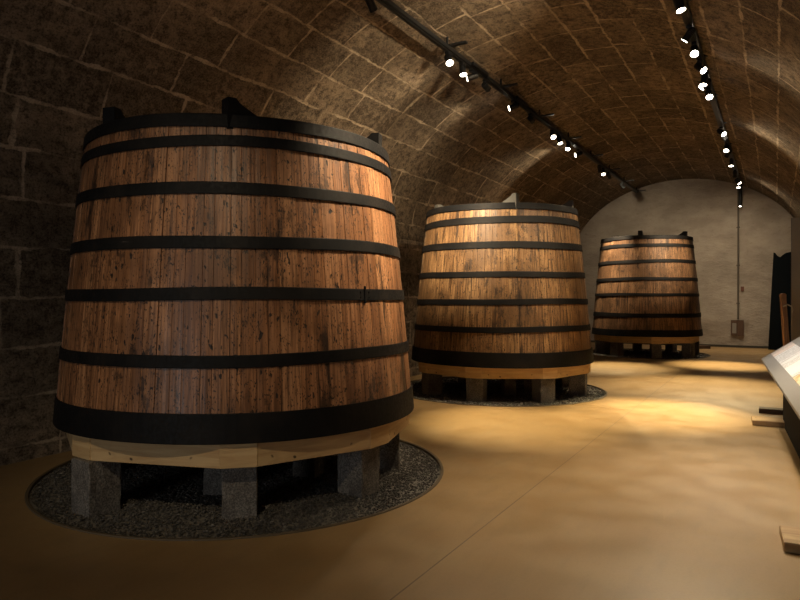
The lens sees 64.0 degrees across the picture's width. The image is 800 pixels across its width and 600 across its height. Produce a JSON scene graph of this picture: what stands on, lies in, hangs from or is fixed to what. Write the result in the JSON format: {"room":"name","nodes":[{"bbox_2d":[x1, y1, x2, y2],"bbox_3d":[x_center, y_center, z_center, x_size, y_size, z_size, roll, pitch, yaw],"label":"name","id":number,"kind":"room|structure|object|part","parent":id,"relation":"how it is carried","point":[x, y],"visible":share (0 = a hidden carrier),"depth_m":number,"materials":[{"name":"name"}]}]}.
{"room":"wine cellar","nodes":[
{"label":"wine cellar","id":0,"kind":"room"},
{"bbox_2d":[0,176,423,465],"bbox_3d":[-1.296,0.180,10.628,0.350,2.740,29.020,0,0,30],"label":"wall","id":1,"kind":"structure","parent":0,"point":[37,219],"depth_m":6.32,"materials":[{"name":"stone"}]},
{"bbox_2d":[0,0,799,241],"bbox_3d":[1.960,-2.726,8.704,7.900,3.090,29.020,0,0,30],"label":"ceiling","id":2,"kind":"structure","parent":0,"point":[620,76],"depth_m":9.05,"materials":[{"name":"stone"}]},
{"bbox_2d":[376,0,645,192],"bbox_3d":[1.085,-3.650,9.549,0.350,0.234,27.600,0,0,30],"label":"track","id":3,"kind":"object","parent":2,"relation":"attached to","point":[391,6],"visible":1,"depth_m":10.22,"materials":[{"name":"metal"}]},
{"bbox_2d":[365,0,377,12],"bbox_3d":[-0.337,-3.423,7.376,0.114,0.192,0.197,0,0,30],"label":"track spotlight","id":4,"kind":"object","parent":3,"relation":"attached to","point":[371,4],"visible":1,"depth_m":7.36,"materials":[{"name":"black metal"}]},
{"bbox_2d":[444,51,453,65],"bbox_3d":[0.694,-3.427,9.124,0.125,0.200,0.178,0,0,-3],"label":"track spotlight","id":5,"kind":"object","parent":3,"relation":"hanging from","point":[449,62],"visible":1,"depth_m":9.09,"materials":[{"name":"black metal"}]},
{"bbox_2d":[459,62,466,76],"bbox_3d":[0.939,-3.430,9.543,0.135,0.198,0.140,0,0,30],"label":"track spotlight","id":6,"kind":"object","parent":3,"relation":"hanging from","point":[462,66],"visible":1,"depth_m":9.51,"materials":[{"name":"black metal"}]},
{"bbox_2d":[466,69,478,81],"bbox_3d":[1.111,-3.444,9.846,0.200,0.173,0.142,0,0,-11],"label":"track spotlight","id":7,"kind":"object","parent":3,"relation":"hanging from","point":[474,75],"visible":0.96,"depth_m":9.81,"materials":[{"name":"black metal"}]},
{"bbox_2d":[481,79,490,91],"bbox_3d":[1.382,-3.451,10.305,0.107,0.164,0.192,0,0,30],"label":"track spotlight","id":8,"kind":"object","parent":3,"relation":"hanging from","point":[485,86],"visible":1,"depth_m":10.25,"materials":[{"name":"black metal"}]},
{"bbox_2d":[508,100,518,110],"bbox_3d":[2.022,-3.450,11.398,0.200,0.175,0.140,0,0,-13],"label":"track spotlight","id":9,"kind":"object","parent":3,"relation":"hanging from","point":[515,105],"visible":1,"depth_m":11.36,"materials":[{"name":"black metal"}]},
{"bbox_2d":[527,113,534,123],"bbox_3d":[2.495,-3.459,12.203,0.107,0.164,0.193,0,0,30],"label":"track spotlight","id":10,"kind":"object","parent":3,"relation":"hanging from","point":[530,118],"visible":1,"depth_m":12.15,"materials":[{"name":"black metal"}]},
{"bbox_2d":[550,130,555,139],"bbox_3d":[3.194,-3.448,13.385,0.118,0.198,0.188,0,0,2],"label":"track spotlight","id":11,"kind":"object","parent":3,"relation":"hanging from","point":[552,132],"visible":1,"depth_m":13.34,"materials":[{"name":"black metal"}]},
{"bbox_2d":[556,135,562,144],"bbox_3d":[3.445,-3.450,13.812,0.148,0.200,0.140,0,0,30],"label":"track spotlight","id":12,"kind":"object","parent":3,"relation":"hanging from","point":[559,137],"visible":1,"depth_m":13.78,"materials":[{"name":"black metal"}]},
{"bbox_2d":[565,141,570,150],"bbox_3d":[3.779,-3.452,14.386,0.108,0.200,0.174,0,0,30],"label":"track spotlight","id":13,"kind":"object","parent":3,"relation":"hanging from","point":[568,144],"visible":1,"depth_m":14.35,"materials":[{"name":"black metal"}]},
{"bbox_2d":[574,149,582,156],"bbox_3d":[4.228,-3.467,15.158,0.200,0.177,0.137,0,0,-17],"label":"track spotlight","id":14,"kind":"object","parent":3,"relation":"hanging from","point":[579,152],"visible":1,"depth_m":15.12,"materials":[{"name":"black metal"}]},
{"bbox_2d":[681,0,743,186],"bbox_3d":[3.741,-3.525,7.991,0.350,0.138,27.600,0,0,30],"label":"track","id":15,"kind":"object","parent":2,"relation":"attached to","point":[687,18],"visible":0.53,"depth_m":10.39,"materials":[{"name":"metal"}]},
{"bbox_2d":[673,0,685,13],"bbox_3d":[3.161,-3.350,7.242,0.143,0.198,0.140,0,0,30],"label":"track spotlight","id":16,"kind":"object","parent":15,"relation":"hanging from","point":[679,5],"visible":1,"depth_m":7.21,"materials":[{"name":"black metal"}]},
{"bbox_2d":[681,25,695,42],"bbox_3d":[3.648,-3.352,8.093,0.181,0.200,0.140,0,0,30],"label":"track spotlight","id":17,"kind":"object","parent":15,"relation":"hanging from","point":[691,30],"visible":1,"depth_m":8.06,"materials":[{"name":"black metal"}]},
{"bbox_2d":[690,41,698,57],"bbox_3d":[3.959,-3.355,8.610,0.106,0.199,0.185,0,0,22],"label":"track spotlight","id":18,"kind":"object","parent":15,"relation":"hanging from","point":[694,49],"visible":1,"depth_m":8.57,"materials":[{"name":"black metal"}]},
{"bbox_2d":[694,59,706,73],"bbox_3d":[4.343,-3.359,9.257,0.136,0.197,0.189,0,0,-12],"label":"track spotlight","id":19,"kind":"object","parent":15,"relation":"hanging from","point":[698,66],"visible":1,"depth_m":9.22,"materials":[{"name":"black metal"}]},
{"bbox_2d":[699,72,707,86],"bbox_3d":[4.644,-3.362,9.780,0.152,0.198,0.106,0,0,-41],"label":"track spotlight","id":20,"kind":"object","parent":15,"relation":"hanging from","point":[704,77],"visible":0.95,"depth_m":9.74,"materials":[{"name":"black metal"}]},
{"bbox_2d":[698,77,710,90],"bbox_3d":[4.741,-3.362,9.956,0.184,0.198,0.140,0,0,30],"label":"track spotlight","id":21,"kind":"object","parent":15,"relation":"hanging from","point":[709,79],"visible":0.46,"depth_m":9.92,"materials":[{"name":"black metal"}]},
{"bbox_2d":[705,87,712,99],"bbox_3d":[5.048,-3.364,10.464,0.106,0.199,0.185,0,0,12],"label":"track spotlight","id":22,"kind":"object","parent":15,"relation":"hanging from","point":[708,93],"visible":1,"depth_m":10.43,"materials":[{"name":"black metal"}]},
{"bbox_2d":[717,126,725,136],"bbox_3d":[6.468,-3.377,12.880,0.133,0.195,0.192,0,0,-9],"label":"track spotlight","id":23,"kind":"object","parent":15,"relation":"hanging from","point":[720,131],"visible":1,"depth_m":12.84,"materials":[{"name":"black metal"}]},
{"bbox_2d":[724,143,728,152],"bbox_3d":[7.273,-3.381,14.260,0.108,0.200,0.178,0,0,30],"label":"track spotlight","id":24,"kind":"object","parent":15,"relation":"hanging from","point":[726,146],"visible":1,"depth_m":14.22,"materials":[{"name":"black metal"}]},
{"bbox_2d":[724,149,731,157],"bbox_3d":[7.580,-3.385,14.789,0.126,0.198,0.188,0,0,-4],"label":"track spotlight","id":25,"kind":"object","parent":15,"relation":"hanging from","point":[727,154],"visible":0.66,"depth_m":14.75,"materials":[{"name":"black metal"}]},
{"bbox_2d":[729,158,733,166],"bbox_3d":[8.187,-3.391,15.818,0.108,0.196,0.141,0,0,30],"label":"track spotlight","id":26,"kind":"object","parent":15,"relation":"hanging from","point":[731,161],"visible":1,"depth_m":15.78,"materials":[{"name":"black metal"}]},
{"bbox_2d":[738,187,741,206],"bbox_3d":[10.541,-3.201,19.829,0.100,0.605,0.100,0,0,30],"label":"spotlight","id":27,"kind":"object","parent":15,"relation":"hanging from","point":[740,188],"visible":0.93,"depth_m":19.79,"materials":[{"name":"black metal"}]},
{"bbox_2d":[0,342,799,599],"bbox_3d":[1.930,1.559,8.672,7.240,0.001,28.900,0,0,30],"label":"floor","id":28,"kind":"structure","parent":0,"point":[664,485],"depth_m":4.54,"materials":[{"name":"concrete"}]},
{"bbox_2d":[24,439,443,540],"bbox_3d":[-1.417,1.597,6.018,3.648,0.070,3.648,0,0,30],"label":"trim","id":29,"kind":"structure","parent":28,"relation":"on","point":[30,487],"depth_m":4.55,"materials":[{"name":"concrete"}]},
{"bbox_2d":[29,442,439,537],"bbox_3d":[-1.417,1.579,6.018,3.596,0.034,3.596,0,0,5],"label":"gravel bed","id":30,"kind":"object","parent":28,"relation":"on","point":[157,501],"visible":0.44,"depth_m":5.07,"materials":[{"name":"gravel"}]},
{"bbox_2d":[71,457,120,519],"bbox_3d":[-2.287,1.404,4.819,0.257,0.446,0.258,0,0,35],"label":"stone pillar","id":31,"kind":"structure","parent":30,"relation":"on","point":[95,485],"depth_m":4.72,"materials":[{"name":"grey stone"}]},
{"bbox_2d":[203,468,221,496],"bbox_3d":[-1.480,1.402,5.287,0.228,0.446,0.228,0,0,2],"label":"stone pillar","id":32,"kind":"structure","parent":30,"relation":"on","point":[212,485],"depth_m":5.18,"materials":[{"name":"grey stone"}]},
{"bbox_2d":[221,467,257,520],"bbox_3d":[-1.191,1.405,4.764,0.257,0.446,0.257,0,0,-12],"label":"stone pillar","id":33,"kind":"structure","parent":30,"relation":"on","point":[239,485],"depth_m":4.64,"materials":[{"name":"grey stone"}]},
{"bbox_2d":[293,456,324,479],"bbox_3d":[-0.827,1.400,5.803,0.228,0.446,0.227,0,0,18],"label":"stone pillar","id":34,"kind":"structure","parent":30,"relation":"on","point":[311,468],"depth_m":5.70,"materials":[{"name":"grey stone"}]},
{"bbox_2d":[338,446,379,499],"bbox_3d":[-0.340,1.402,5.282,0.257,0.446,0.258,0,0,33],"label":"stone pillar","id":35,"kind":"structure","parent":30,"relation":"on","point":[358,471],"depth_m":5.18,"materials":[{"name":"grey stone"}]},
{"bbox_2d":[65,415,408,468],"bbox_3d":[-1.441,1.083,6.002,2.973,0.184,2.944,0,0,14],"label":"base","id":36,"kind":"object","parent":35,"relation":"on","point":[228,456],"visible":0.27,"depth_m":4.64,"materials":[{"name":"brown wood"}]},
{"bbox_2d":[53,96,413,444],"bbox_3d":[-1.455,-0.246,5.999,3.254,2.494,3.254,0,0,30],"label":"wooden vat","id":37,"kind":"object","parent":36,"relation":"on","point":[234,277],"visible":1,"depth_m":4.67,"materials":[{"name":"brown wood"}]},
{"bbox_2d":[379,433,399,470],"bbox_3d":[-0.137,1.398,6.076,0.257,0.446,0.257,0,0,-3],"label":"stone pillar","id":38,"kind":"structure","parent":30,"relation":"on","point":[389,453],"depth_m":5.95,"materials":[{"name":"grey stone"}]},
{"bbox_2d":[411,377,604,405],"bbox_3d":[1.700,1.556,11.127,3.576,0.044,3.576,0,0,22],"label":"gravel bed","id":39,"kind":"object","parent":28,"relation":"on","point":[453,390],"visible":0.55,"depth_m":10.42,"materials":[{"name":"gravel"}]},
{"bbox_2d":[422,372,442,395],"bbox_3d":[0.530,1.396,10.616,0.268,0.408,0.268,0,0,-22],"label":"stone pillar","id":40,"kind":"structure","parent":39,"relation":"on","point":[431,383],"depth_m":10.50,"materials":[{"name":"grey stone"}]},
{"bbox_2d":[458,377,465,381],"bbox_3d":[1.279,1.388,12.320,0.248,0.408,0.248,0,0,-21],"label":"stone pillar","id":41,"kind":"structure","parent":39,"relation":"on","point":[461,379],"depth_m":12.24,"materials":[{"name":"grey stone"}]},
{"bbox_2d":[466,378,486,402],"bbox_3d":[1.191,1.399,9.919,0.268,0.408,0.268,0,0,25],"label":"stone pillar","id":42,"kind":"structure","parent":39,"relation":"on","point":[476,389],"depth_m":9.80,"materials":[{"name":"grey stone"}]},
{"bbox_2d":[418,362,590,378],"bbox_3d":[1.745,1.102,11.105,2.861,0.171,2.861,0,0,2],"label":"ring","id":43,"kind":"object","parent":42,"relation":"on","point":[456,371],"visible":0.39,"depth_m":9.75,"materials":[{"name":"brown wood"}]},
{"bbox_2d":[412,193,593,368],"bbox_3d":[1.745,-0.313,11.099,3.091,2.669,3.091,0,0,26],"label":"wooden vat","id":44,"kind":"object","parent":43,"relation":"on","point":[502,284],"visible":1,"depth_m":9.84,"materials":[{"name":"brown wood"}]},
{"bbox_2d":[501,379,515,395],"bbox_3d":[1.793,1.396,10.559,0.208,0.408,0.208,0,0,-5],"label":"stone pillar","id":45,"kind":"structure","parent":39,"relation":"on","point":[508,386],"depth_m":10.46,"materials":[{"name":"grey stone"}]},
{"bbox_2d":[524,379,531,390],"bbox_3d":[2.243,1.394,11.063,0.188,0.408,0.188,0,0,5],"label":"stone pillar","id":46,"kind":"structure","parent":39,"relation":"on","point":[527,382],"depth_m":10.98,"materials":[{"name":"grey stone"}]},
{"bbox_2d":[532,378,554,402],"bbox_3d":[2.214,1.399,9.884,0.267,0.408,0.267,0,0,-21],"label":"stone pillar","id":47,"kind":"structure","parent":39,"relation":"on","point":[543,390],"depth_m":9.77,"materials":[{"name":"grey stone"}]},
{"bbox_2d":[555,376,568,387],"bbox_3d":[2.959,1.391,11.573,0.247,0.408,0.248,0,0,-21],"label":"stone pillar","id":48,"kind":"structure","parent":39,"relation":"on","point":[564,381],"depth_m":11.46,"materials":[{"name":"grey stone"}]},
{"bbox_2d":[569,374,586,395],"bbox_3d":[2.942,1.396,10.574,0.266,0.408,0.267,0,0,24],"label":"stone pillar","id":49,"kind":"structure","parent":39,"relation":"on","point":[577,383],"depth_m":10.46,"materials":[{"name":"grey stone"}]},
{"bbox_2d":[410,376,606,406],"bbox_3d":[1.700,1.573,11.127,3.628,0.070,3.628,0,0,30],"label":"trim","id":50,"kind":"structure","parent":28,"relation":"on","point":[599,388],"depth_m":9.68,"materials":[{"name":"concrete"}]},
{"bbox_2d":[593,349,708,358],"bbox_3d":[6.930,1.522,18.107,3.296,0.059,3.296,0,0,-34],"label":"gravel bed","id":51,"kind":"object","parent":28,"relation":"on","point":[628,353],"visible":0.56,"depth_m":17.75,"materials":[{"name":"gravel"}]},
{"bbox_2d":[595,340,604,352],"bbox_3d":[5.719,1.352,18.324,0.248,0.423,0.248,0,0,10],"label":"stone pillar","id":52,"kind":"structure","parent":51,"relation":"on","point":[599,345],"depth_m":18.21,"materials":[{"name":"grey stone"}]},
{"bbox_2d":[605,341,609,350],"bbox_3d":[6.233,1.348,19.131,0.248,0.423,0.248,0,0,-35],"label":"stone pillar","id":53,"kind":"structure","parent":51,"relation":"on","point":[607,344],"depth_m":19.02,"materials":[{"name":"grey stone"}]},
{"bbox_2d":[610,342,623,356],"bbox_3d":[5.897,1.357,17.397,0.257,0.423,0.258,0,0,-34],"label":"stone pillar","id":54,"kind":"structure","parent":51,"relation":"on","point":[616,348],"depth_m":17.31,"materials":[{"name":"grey stone"}]},
{"bbox_2d":[632,343,641,350],"bbox_3d":[7.167,1.347,19.338,0.248,0.423,0.248,0,0,10],"label":"stone pillar","id":55,"kind":"structure","parent":51,"relation":"on","point":[635,346],"depth_m":19.22,"materials":[{"name":"grey stone"}]},
{"bbox_2d":[650,344,661,358],"bbox_3d":[6.729,1.359,16.856,0.258,0.423,0.257,0,0,10],"label":"stone pillar","id":56,"kind":"structure","parent":51,"relation":"on","point":[655,349],"depth_m":16.74,"materials":[{"name":"grey stone"}]},
{"bbox_2d":[594,334,698,343],"bbox_3d":[6.950,1.052,18.105,2.686,0.176,2.686,0,0,30],"label":"ring","id":57,"kind":"object","parent":56,"relation":"on","point":[621,339],"visible":0.65,"depth_m":16.92,"materials":[{"name":"brown wood"}]},
{"bbox_2d":[592,230,702,336],"bbox_3d":[6.950,-0.443,18.098,2.931,2.824,2.931,0,0,-16],"label":"wooden vat","id":58,"kind":"object","parent":57,"relation":"on","point":[647,285],"visible":1,"depth_m":16.95,"materials":[{"name":"brown wood"}]},
{"bbox_2d":[665,344,676,352],"bbox_3d":[7.974,1.350,18.823,0.248,0.423,0.248,0,0,-35],"label":"stone pillar","id":59,"kind":"structure","parent":51,"relation":"on","point":[668,347],"depth_m":18.74,"materials":[{"name":"grey stone"}]},
{"bbox_2d":[681,343,694,357],"bbox_3d":[7.697,1.358,17.079,0.258,0.423,0.258,0,0,-36],"label":"stone pillar","id":60,"kind":"structure","parent":51,"relation":"on","point":[688,349],"depth_m":16.99,"materials":[{"name":"grey stone"}]},
{"bbox_2d":[695,341,699,354],"bbox_3d":[8.201,1.354,17.886,0.258,0.423,0.258,0,0,10],"label":"stone pillar","id":61,"kind":"structure","parent":51,"relation":"on","point":[697,347],"depth_m":17.75,"materials":[{"name":"grey stone"}]},
{"bbox_2d":[593,348,710,358],"bbox_3d":[6.930,1.540,18.108,3.348,0.070,3.348,0,0,30],"label":"trim","id":62,"kind":"structure","parent":28,"relation":"on","point":[624,348],"depth_m":17.16,"materials":[{"name":"concrete"}]},
{"bbox_2d":[699,345,710,348],"bbox_3d":[9.426,1.456,19.868,0.320,0.100,0.240,0,0,2],"label":"block","id":63,"kind":"object","parent":28,"relation":"on","point":[700,346],"visible":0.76,"depth_m":19.75,"materials":[{"name":"brown wood"}]},
{"bbox_2d":[751,337,799,553],"bbox_3d":[3.478,0.979,5.364,0.705,1.192,6.150,0,0,27],"label":"display table","id":64,"kind":"object","parent":28,"relation":"on","point":[783,364],"visible":1,"depth_m":6.50,"materials":[{"name":"white wood"}]},
{"bbox_2d":[759,293,793,414],"bbox_3d":[5.323,0.733,8.706,0.765,1.652,0.180,0,0,30],"label":"stand","id":65,"kind":"object","parent":28,"relation":"on","point":[783,300],"visible":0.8,"depth_m":8.72,"materials":[{"name":"brown wood"}]},
{"bbox_2d":[768,252,790,349],"bbox_3d":[11.598,0.034,19.225,0.930,2.950,0.060,0,0,30],"label":"board","id":66,"kind":"object","parent":28,"relation":"on","point":[781,272],"visible":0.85,"depth_m":19.30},
{"bbox_2d":[791,217,799,340],"bbox_3d":[6.047,0.176,9.264,0.664,2.760,0.200,0,0,30],"label":"wall","id":67,"kind":"structure","parent":28,"relation":"on","point":[795,222],"depth_m":9.36,"materials":[{"name":"brown stone"}]},
{"bbox_2d":[580,179,792,345],"bbox_3d":[9.318,-1.425,21.251,7.800,5.950,0.300,0,0,30],"label":"wall","id":68,"kind":"structure","parent":0,"point":[706,209],"depth_m":20.56,"materials":[{"name":"paint"}]},
{"bbox_2d":[591,340,767,348],"bbox_3d":[9.235,1.466,21.122,7.200,0.070,0.030,0,0,30],"label":"baseboard","id":69,"kind":"structure","parent":68,"relation":"attached to","point":[680,344],"depth_m":20.36,"materials":[{"name":"black wood"}]},
{"bbox_2d":[731,320,743,335],"bbox_3d":[10.666,0.885,20.239,0.360,0.500,0.100,0,0,30],"label":"switch box","id":70,"kind":"object","parent":68,"relation":"attached to","point":[737,326],"visible":1,"depth_m":20.21,"materials":[{"name":"brown metal"}]},
{"bbox_3d":[10.600,0.874,20.289,0.195,0.480,0.080,0,0,30],"label":"cabinet frame","id":71,"kind":"part","parent":70,"relation":"part of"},
{"bbox_2d":[736,188,739,318],"bbox_3d":[10.693,-1.470,20.235,0.100,4.150,0.060,0,0,30],"label":"cable conduit","id":72,"kind":"object","parent":68,"relation":"attached to","point":[737,227],"visible":0.98,"depth_m":20.23,"materials":[{"name":"grey metal"}]}
]}

